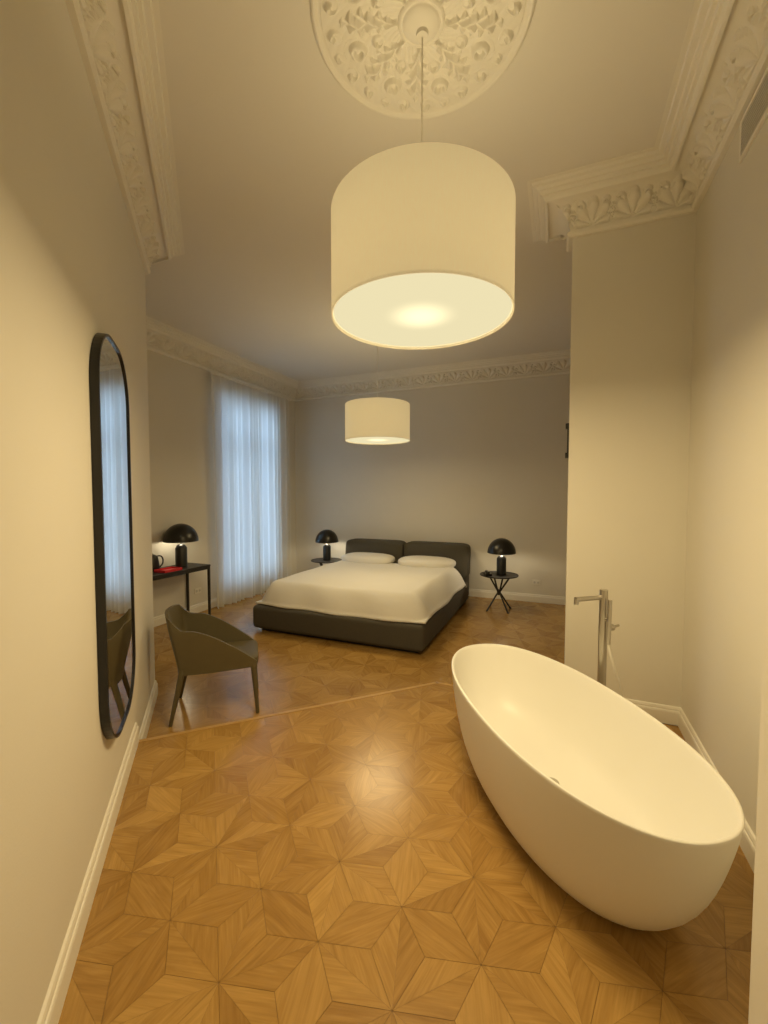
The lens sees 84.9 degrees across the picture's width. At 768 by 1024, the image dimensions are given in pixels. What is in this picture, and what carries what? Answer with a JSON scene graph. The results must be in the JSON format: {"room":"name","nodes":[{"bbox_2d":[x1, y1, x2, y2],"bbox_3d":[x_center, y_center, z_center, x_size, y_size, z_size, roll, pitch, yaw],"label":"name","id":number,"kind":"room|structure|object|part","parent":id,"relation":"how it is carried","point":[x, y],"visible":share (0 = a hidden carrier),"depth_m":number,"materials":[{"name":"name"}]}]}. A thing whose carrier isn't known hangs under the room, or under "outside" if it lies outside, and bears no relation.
{"room":"hotel room","nodes":[
{"label":"hotel room","id":0,"kind":"room"},
{"bbox_2d":[0,0,154,1023],"bbox_3d":[-0.959,-0.229,0.894,0.144,3.880,5.914,-1,3,-23],"label":"wall","id":1,"kind":"structure","parent":0,"point":[72,271],"depth_m":1.35,"materials":[{"name":"white paint"}]},
{"bbox_2d":[37,722,138,1023],"bbox_3d":[-0.703,1.514,0.562,0.020,0.125,4.685,-1,3,-22],"label":"baseboard","id":2,"kind":"structure","parent":1,"relation":"attached to","point":[52,1007],"depth_m":1.56,"materials":[{"name":"white paint"}]},
{"bbox_2d":[89,333,135,738],"bbox_3d":[-1.385,0.125,2.174,0.037,1.970,0.740,-1,3,-23],"label":"wall mirror","id":3,"kind":"object","parent":1,"relation":"attached to","point":[108,386],"depth_m":2.04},
{"bbox_2d":[139,682,436,741],"bbox_3d":[-0.576,1.474,3.134,2.224,0.022,0.030,-1,3,-22],"label":"trim","id":4,"kind":"structure","parent":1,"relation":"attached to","point":[432,683],"depth_m":3.06,"materials":[{"name":"brown wood"}]},
{"bbox_2d":[139,589,565,739],"bbox_3d":[0.206,1.477,4.864,6.490,0.125,5.282,1,3,22],"label":"baseboard","id":5,"kind":"structure","parent":1,"relation":"attached to","point":[158,620],"depth_m":6.52,"materials":[{"name":"white paint"}]},
{"bbox_2d":[145,284,154,663],"bbox_3d":[-2.795,-0.358,3.841,1.667,3.880,0.140,1,3,22],"label":"wall","id":6,"kind":"structure","parent":0,"point":[145,284],"depth_m":3.58,"materials":[{"name":"paint"}]},
{"bbox_2d":[147,349,295,616],"bbox_3d":[-2.798,-0.470,6.400,0.300,3.880,4.870,1,3,22],"label":"wall","id":7,"kind":"structure","parent":0,"point":[179,392],"depth_m":5.93,"materials":[{"name":"paint"}]},
{"bbox_2d":[194,587,200,593],"bbox_3d":[-2.743,1.161,6.193,0.012,0.080,0.120,1,3,22],"label":"wall socket","id":8,"kind":"object","parent":7,"relation":"attached to","point":[197,590],"visible":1,"depth_m":6.18,"materials":[{"name":"white paint"}]},
{"bbox_2d":[208,371,290,400],"bbox_3d":[-2.183,-2.095,7.109,0.060,0.025,2.020,1,3,22],"label":"rail","id":9,"kind":"object","parent":7,"relation":"attached to","point":[210,372],"visible":0.84,"depth_m":6.83,"materials":[{"name":"white metal"}]},
{"bbox_2d":[211,374,291,608],"bbox_3d":[-2.186,-0.329,7.185,0.150,3.510,1.966,1,3,22],"label":"sheer curtain","id":10,"kind":"object","parent":9,"relation":"hanging from","point":[250,426],"visible":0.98,"depth_m":7.00,"materials":[{"name":"white fabric"}]},
{"bbox_2d":[146,591,564,737],"bbox_3d":[0.154,1.545,4.743,6.490,0.001,5.550,1,3,22],"label":"floor","id":11,"kind":"structure","parent":0,"point":[517,616],"depth_m":4.33,"materials":[{"name":"brown wood"}]},
{"bbox_2d":[152,563,210,614],"bbox_3d":[-2.846,1.133,5.347,0.430,0.770,1.260,1,3,22],"label":"desk","id":12,"kind":"object","parent":11,"relation":"on","point":[192,567],"visible":0.19,"depth_m":5.74,"materials":[{"name":"black metal"}]},
{"bbox_2d":[152,553,163,571],"bbox_3d":[-2.940,0.636,5.361,0.157,0.222,0.193,0,3,4],"label":"electric kettle","id":13,"kind":"object","parent":12,"relation":"on","point":[155,561],"visible":0.69,"depth_m":5.32,"materials":[{"name":"black paint"}]},
{"bbox_2d":[154,566,181,572],"bbox_3d":[-2.734,0.732,5.326,0.190,0.032,0.260,1,3,22],"label":"serving tray","id":14,"kind":"object","parent":12,"relation":"on","point":[167,569],"visible":1,"depth_m":5.31,"materials":[{"name":"red leather"}]},
{"bbox_2d":[163,523,198,567],"bbox_3d":[-2.716,0.444,5.620,0.437,0.582,0.437,1,3,22],"label":"table lamp","id":15,"kind":"object","parent":12,"relation":"on","point":[180,533],"visible":0.99,"depth_m":5.52,"materials":[{"name":"black metal"}]},
{"bbox_3d":[-2.716,0.273,5.612,0.437,0.239,0.437,1,3,22],"label":"lamp shade","id":16,"kind":"part","parent":15,"relation":"part of","materials":[{"name":"black paint"}]},
{"bbox_3d":[-2.662,0.794,5.255,0.020,0.035,1.200,1,3,22],"label":"rail","id":17,"kind":"part","parent":12,"relation":"part of","materials":[{"name":"black metal"}]},
{"bbox_3d":[-2.798,1.117,5.987,0.028,0.745,0.028,1,3,22],"label":"leg","id":18,"kind":"part","parent":12,"relation":"part of","materials":[{"name":"black metal"}]},
{"bbox_3d":[-2.428,1.124,5.834,0.028,0.745,0.028,1,3,22],"label":"leg","id":19,"kind":"part","parent":12,"relation":"part of","materials":[{"name":"black metal"}]},
{"bbox_2d":[165,604,258,726],"bbox_3d":[-1.397,1.185,3.451,0.699,0.829,0.545,-1,3,-17],"label":"armchair","id":20,"kind":"object","parent":11,"relation":"on","point":[202,643],"visible":1,"depth_m":3.25,"materials":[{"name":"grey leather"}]},
{"bbox_3d":[-1.564,1.399,3.178,0.127,0.424,0.048,-1,3,-23],"label":"leg","id":21,"kind":"part","parent":20,"relation":"part of","materials":[{"name":"brown wood"}]},
{"bbox_3d":[-1.696,1.381,3.605,0.127,0.424,0.048,0,3,2],"label":"leg","id":22,"kind":"part","parent":20,"relation":"part of","materials":[{"name":"brown wood"}]},
{"bbox_3d":[-1.338,1.187,3.470,0.570,0.085,0.450,-1,3,-17],"label":"seat","id":23,"kind":"part","parent":20,"relation":"part of","materials":[{"name":"green leather"}]},
{"bbox_3d":[-1.031,1.393,3.350,0.066,0.419,0.047,-1,3,-17],"label":"leg","id":24,"kind":"part","parent":20,"relation":"part of","materials":[{"name":"brown wood"}]},
{"bbox_2d":[311,558,341,565],"bbox_3d":[-1.054,1.149,7.703,0.560,0.548,0.560,1,3,22],"label":"bedside table","id":25,"kind":"object","parent":11,"relation":"on","point":[320,561],"visible":0.56,"depth_m":7.65,"materials":[{"name":"black metal"}]},
{"bbox_2d":[315,529,337,560],"bbox_3d":[-1.047,0.600,7.697,0.421,0.562,0.421,1,3,22],"label":"table lamp","id":26,"kind":"object","parent":25,"relation":"on","point":[324,536],"visible":1,"depth_m":7.59,"materials":[{"name":"black metal"}]},
{"bbox_3d":[-1.047,0.435,7.690,0.421,0.231,0.421,1,3,22],"label":"lamp shade","id":27,"kind":"part","parent":26,"relation":"part of","materials":[{"name":"black paint"}]},
{"bbox_2d":[253,538,470,652],"bbox_3d":[-0.100,1.018,6.188,2.326,0.925,2.785,1,3,22],"label":"bed","id":28,"kind":"object","parent":11,"relation":"on","point":[399,595],"visible":1,"depth_m":5.21,"materials":[{"name":"grey fabric"}]},
{"bbox_2d":[256,560,466,623],"bbox_3d":[-0.201,1.033,5.945,2.326,0.340,2.208,1,3,22],"label":"duvet","id":29,"kind":"object","parent":28,"relation":"on","point":[343,591],"depth_m":5.20,"materials":[{"name":"white fabric"}]},
{"bbox_2d":[341,552,394,563],"bbox_3d":[-0.270,0.790,7.124,0.930,0.180,0.520,1,3,22],"label":"pillow","id":30,"kind":"object","parent":28,"relation":"on","point":[352,557],"depth_m":6.94,"materials":[{"name":"white fabric"}]},
{"bbox_2d":[345,538,405,563],"bbox_3d":[-0.153,0.780,7.530,1.115,0.565,0.330,1,3,22],"label":"cushion","id":31,"kind":"object","parent":28,"relation":"on","point":[396,548],"depth_m":7.39,"materials":[{"name":"grey fabric"}]},
{"bbox_2d":[398,555,455,567],"bbox_3d":[0.681,0.807,6.730,0.930,0.180,0.520,1,3,22],"label":"pillow","id":32,"kind":"object","parent":28,"relation":"on","point":[421,561],"depth_m":6.56,"materials":[{"name":"white fabric"}]},
{"bbox_2d":[404,541,470,578],"bbox_3d":[0.886,0.799,7.100,1.115,0.565,0.330,1,3,22],"label":"cushion","id":33,"kind":"object","parent":28,"relation":"on","point":[459,552],"depth_m":6.93,"materials":[{"name":"grey fabric"}]},
{"bbox_2d":[480,571,518,613],"bbox_3d":[1.729,1.209,6.324,0.560,0.548,0.560,1,3,22],"label":"bedside table","id":34,"kind":"object","parent":11,"relation":"on","point":[509,575],"visible":0.86,"depth_m":6.26,"materials":[{"name":"black metal"}]},
{"bbox_2d":[483,570,491,575],"bbox_3d":[1.545,0.911,6.257,0.100,0.065,0.170,0,3,0],"label":"telephone","id":35,"kind":"object","parent":34,"relation":"on","point":[486,573],"visible":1,"depth_m":6.19,"materials":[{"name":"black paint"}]},
{"bbox_3d":[1.637,1.219,6.242,0.228,0.535,0.107,-1,3,-22],"label":"leg","id":36,"kind":"part","parent":34,"relation":"part of","materials":[{"name":"black metal"}]},
{"bbox_2d":[487,538,515,574],"bbox_3d":[1.765,0.666,6.307,0.413,0.551,0.413,1,3,22],"label":"table lamp","id":37,"kind":"object","parent":34,"relation":"on","point":[500,546],"visible":1,"depth_m":6.20,"materials":[{"name":"black metal"}]},
{"bbox_3d":[1.765,0.504,6.300,0.413,0.227,0.413,1,3,22],"label":"lamp shade","id":38,"kind":"part","parent":37,"relation":"part of","materials":[{"name":"black paint"}]},
{"bbox_3d":[1.811,1.220,6.232,0.107,0.535,0.228,-1,3,-22],"label":"leg","id":39,"kind":"part","parent":34,"relation":"part of","materials":[{"name":"black metal"}]},
{"bbox_3d":[1.821,1.212,6.406,0.228,0.535,0.107,-1,3,-22],"label":"leg","id":40,"kind":"part","parent":34,"relation":"part of","materials":[{"name":"black metal"}]},
{"bbox_2d":[58,684,753,1023],"bbox_3d":[-0.413,1.547,1.254,3.310,0.001,4.885,1,3,22],"label":"floor","id":41,"kind":"structure","parent":0,"point":[303,996],"depth_m":1.62,"materials":[{"name":"brown wood"}]},
{"bbox_2d":[452,644,744,930],"bbox_3d":[0.842,1.234,2.115,0.815,0.550,1.717,-1,3,-11],"label":"bathtub","id":42,"kind":"object","parent":41,"relation":"on","point":[615,807],"visible":1,"depth_m":1.80,"materials":[{"name":"white ceramic"}]},
{"bbox_2d":[574,589,623,696],"bbox_3d":[1.270,0.977,2.500,0.330,1.030,0.110,0,3,-6],"label":"faucet","id":43,"kind":"object","parent":41,"relation":"on","point":[605,627],"visible":0.55,"depth_m":2.48,"materials":[{"name":"silver metal"}]},
{"bbox_3d":[1.219,0.508,2.472,0.215,0.028,0.028,-1,3,-14],"label":"spout","id":44,"kind":"part","parent":43,"relation":"part of","materials":[{"name":"silver metal"}]},
{"bbox_2d":[145,0,694,380],"bbox_3d":[-0.543,-2.327,3.098,6.930,0.120,9.090,1,3,22],"label":"ceiling","id":45,"kind":"structure","parent":0,"point":[265,137],"depth_m":2.56,"materials":[{"name":"paint"}]},
{"bbox_2d":[345,346,409,444],"bbox_3d":[-0.084,-1.648,5.402,0.835,1.462,0.835,1,3,22],"label":"pendant lamp","id":46,"kind":"object","parent":45,"relation":"hanging from","point":[377,420],"visible":0.93,"depth_m":5.08,"materials":[{"name":"fabric"}]},
{"bbox_3d":[-0.084,-1.150,5.423,0.832,0.465,0.832,1,3,22],"label":"lamp shade","id":47,"kind":"part","parent":46,"relation":"part of","materials":[{"name":"fabric"}]},
{"bbox_2d":[346,437,408,443],"bbox_3d":[-0.084,-0.930,5.433,0.814,0.001,0.814,1,3,22],"label":"diffuser","id":48,"kind":"object","parent":46,"relation":"attached to","point":[367,440],"depth_m":5.47,"materials":[{"name":"white plastic"}]},
{"bbox_3d":[-0.084,-1.842,5.393,0.007,1.050,0.007,1,3,22],"label":"cord","id":49,"kind":"part","parent":46,"relation":"part of","materials":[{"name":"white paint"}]},
{"bbox_2d":[310,0,535,119],"bbox_3d":[0.168,-2.194,1.893,0.990,0.042,0.990,1,3,22],"label":"rosette","id":50,"kind":"object","parent":45,"relation":"attached to","point":[371,48],"visible":0.98,"depth_m":1.99,"materials":[{"name":"white paint"}]},
{"bbox_2d":[331,26,515,349],"bbox_3d":[0.174,-1.542,1.935,0.835,1.282,0.835,1,3,22],"label":"pendant lamp","id":51,"kind":"object","parent":50,"relation":"hanging from","point":[423,233],"visible":1,"depth_m":1.62,"materials":[{"name":"fabric"}]},
{"bbox_3d":[0.174,-1.736,1.927,0.007,0.870,0.007,1,3,22],"label":"cord","id":52,"kind":"part","parent":51,"relation":"part of","materials":[{"name":"white paint"}]},
{"bbox_2d":[334,273,511,346],"bbox_3d":[0.174,-0.913,1.963,0.814,0.001,0.814,1,3,22],"label":"diffuser","id":53,"kind":"object","parent":51,"relation":"attached to","point":[415,309],"depth_m":1.89,"materials":[{"name":"white plastic"}]},
{"bbox_3d":[0.174,-1.134,1.953,0.832,0.465,0.832,1,3,22],"label":"lamp shade","id":54,"kind":"part","parent":51,"relation":"part of","materials":[{"name":"fabric"}]},
{"bbox_2d":[295,374,569,596],"bbox_3d":[1.308,-0.507,7.258,6.630,3.880,0.140,1,3,22],"label":"wall","id":55,"kind":"structure","parent":0,"point":[482,463],"depth_m":7.18,"materials":[{"name":"paint"}]},
{"bbox_2d":[532,580,539,584],"bbox_3d":[2.456,1.136,6.770,0.120,0.080,0.012,1,3,22],"label":"wall socket","id":56,"kind":"object","parent":55,"relation":"attached to","point":[534,582],"visible":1,"depth_m":6.77,"materials":[{"name":"white paint"}]},
{"bbox_2d":[565,423,568,457],"bbox_3d":[1.391,-0.540,3.192,0.023,0.260,0.060,1,3,22],"label":"wall sconce","id":57,"kind":"object","parent":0,"point":[567,424],"depth_m":3.16,"materials":[{"name":"black metal"}]},
{"bbox_2d":[564,212,696,706],"bbox_3d":[2.169,-0.315,2.863,1.672,3.880,0.150,1,3,22],"label":"wall","id":58,"kind":"structure","parent":0,"point":[632,292],"depth_m":2.96,"materials":[{"name":"white paint"}]},
{"bbox_2d":[437,682,453,686],"bbox_3d":[0.902,1.463,3.370,0.998,0.022,0.030,1,3,22],"label":"trim","id":59,"kind":"structure","parent":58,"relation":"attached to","point":[437,682],"depth_m":3.52,"materials":[{"name":"brown wood"}]},
{"bbox_2d":[681,116,767,835],"bbox_3d":[1.140,-0.210,0.444,0.140,3.880,5.110,1,3,22],"label":"wall","id":60,"kind":"structure","parent":0,"point":[727,538],"depth_m":2.15,"materials":[{"name":"paint"}]},
{"bbox_2d":[65,0,767,400],"bbox_3d":[-0.434,-2.127,3.161,6.490,0.285,8.625,1,3,22],"label":"crown molding","id":61,"kind":"structure","parent":60,"relation":"attached to","point":[723,59],"depth_m":2.58,"materials":[{"name":"white paint"}]},
{"bbox_2d":[625,698,755,871],"bbox_3d":[1.272,1.452,1.990,0.742,0.125,2.290,1,3,22],"label":"baseboard","id":62,"kind":"structure","parent":60,"relation":"attached to","point":[667,714],"depth_m":2.71,"materials":[{"name":"white paint"}]},
{"bbox_2d":[739,66,767,163],"bbox_3d":[1.645,-1.810,1.796,0.011,0.200,0.600,1,3,22],"label":"air vent grille","id":63,"kind":"object","parent":60,"relation":"in","point":[755,115],"visible":1,"depth_m":1.92,"materials":[{"name":"white metal"}]},
{"bbox_3d":[1.756,-1.822,2.063,0.011,0.160,0.020,1,3,22],"label":"frame","id":64,"kind":"part","parent":63,"relation":"part of","materials":[{"name":"white paint"}]},
{"bbox_3d":[1.645,-1.720,1.800,0.011,0.020,0.600,1,3,22],"label":"frame","id":65,"kind":"part","parent":63,"relation":"part of","materials":[{"name":"white paint"}]},
{"bbox_3d":[1.645,-1.900,1.792,0.011,0.020,0.600,1,3,22],"label":"frame","id":66,"kind":"part","parent":63,"relation":"part of","materials":[{"name":"white paint"}]},
{"bbox_2d":[748,542,767,1023],"bbox_3d":[0.949,-0.135,0.695,0.402,3.410,0.220,1,3,22],"label":"door frame","id":67,"kind":"structure","parent":60,"relation":"attached to","point":[758,994],"depth_m":0.88,"materials":[{"name":"paint"}]}
]}

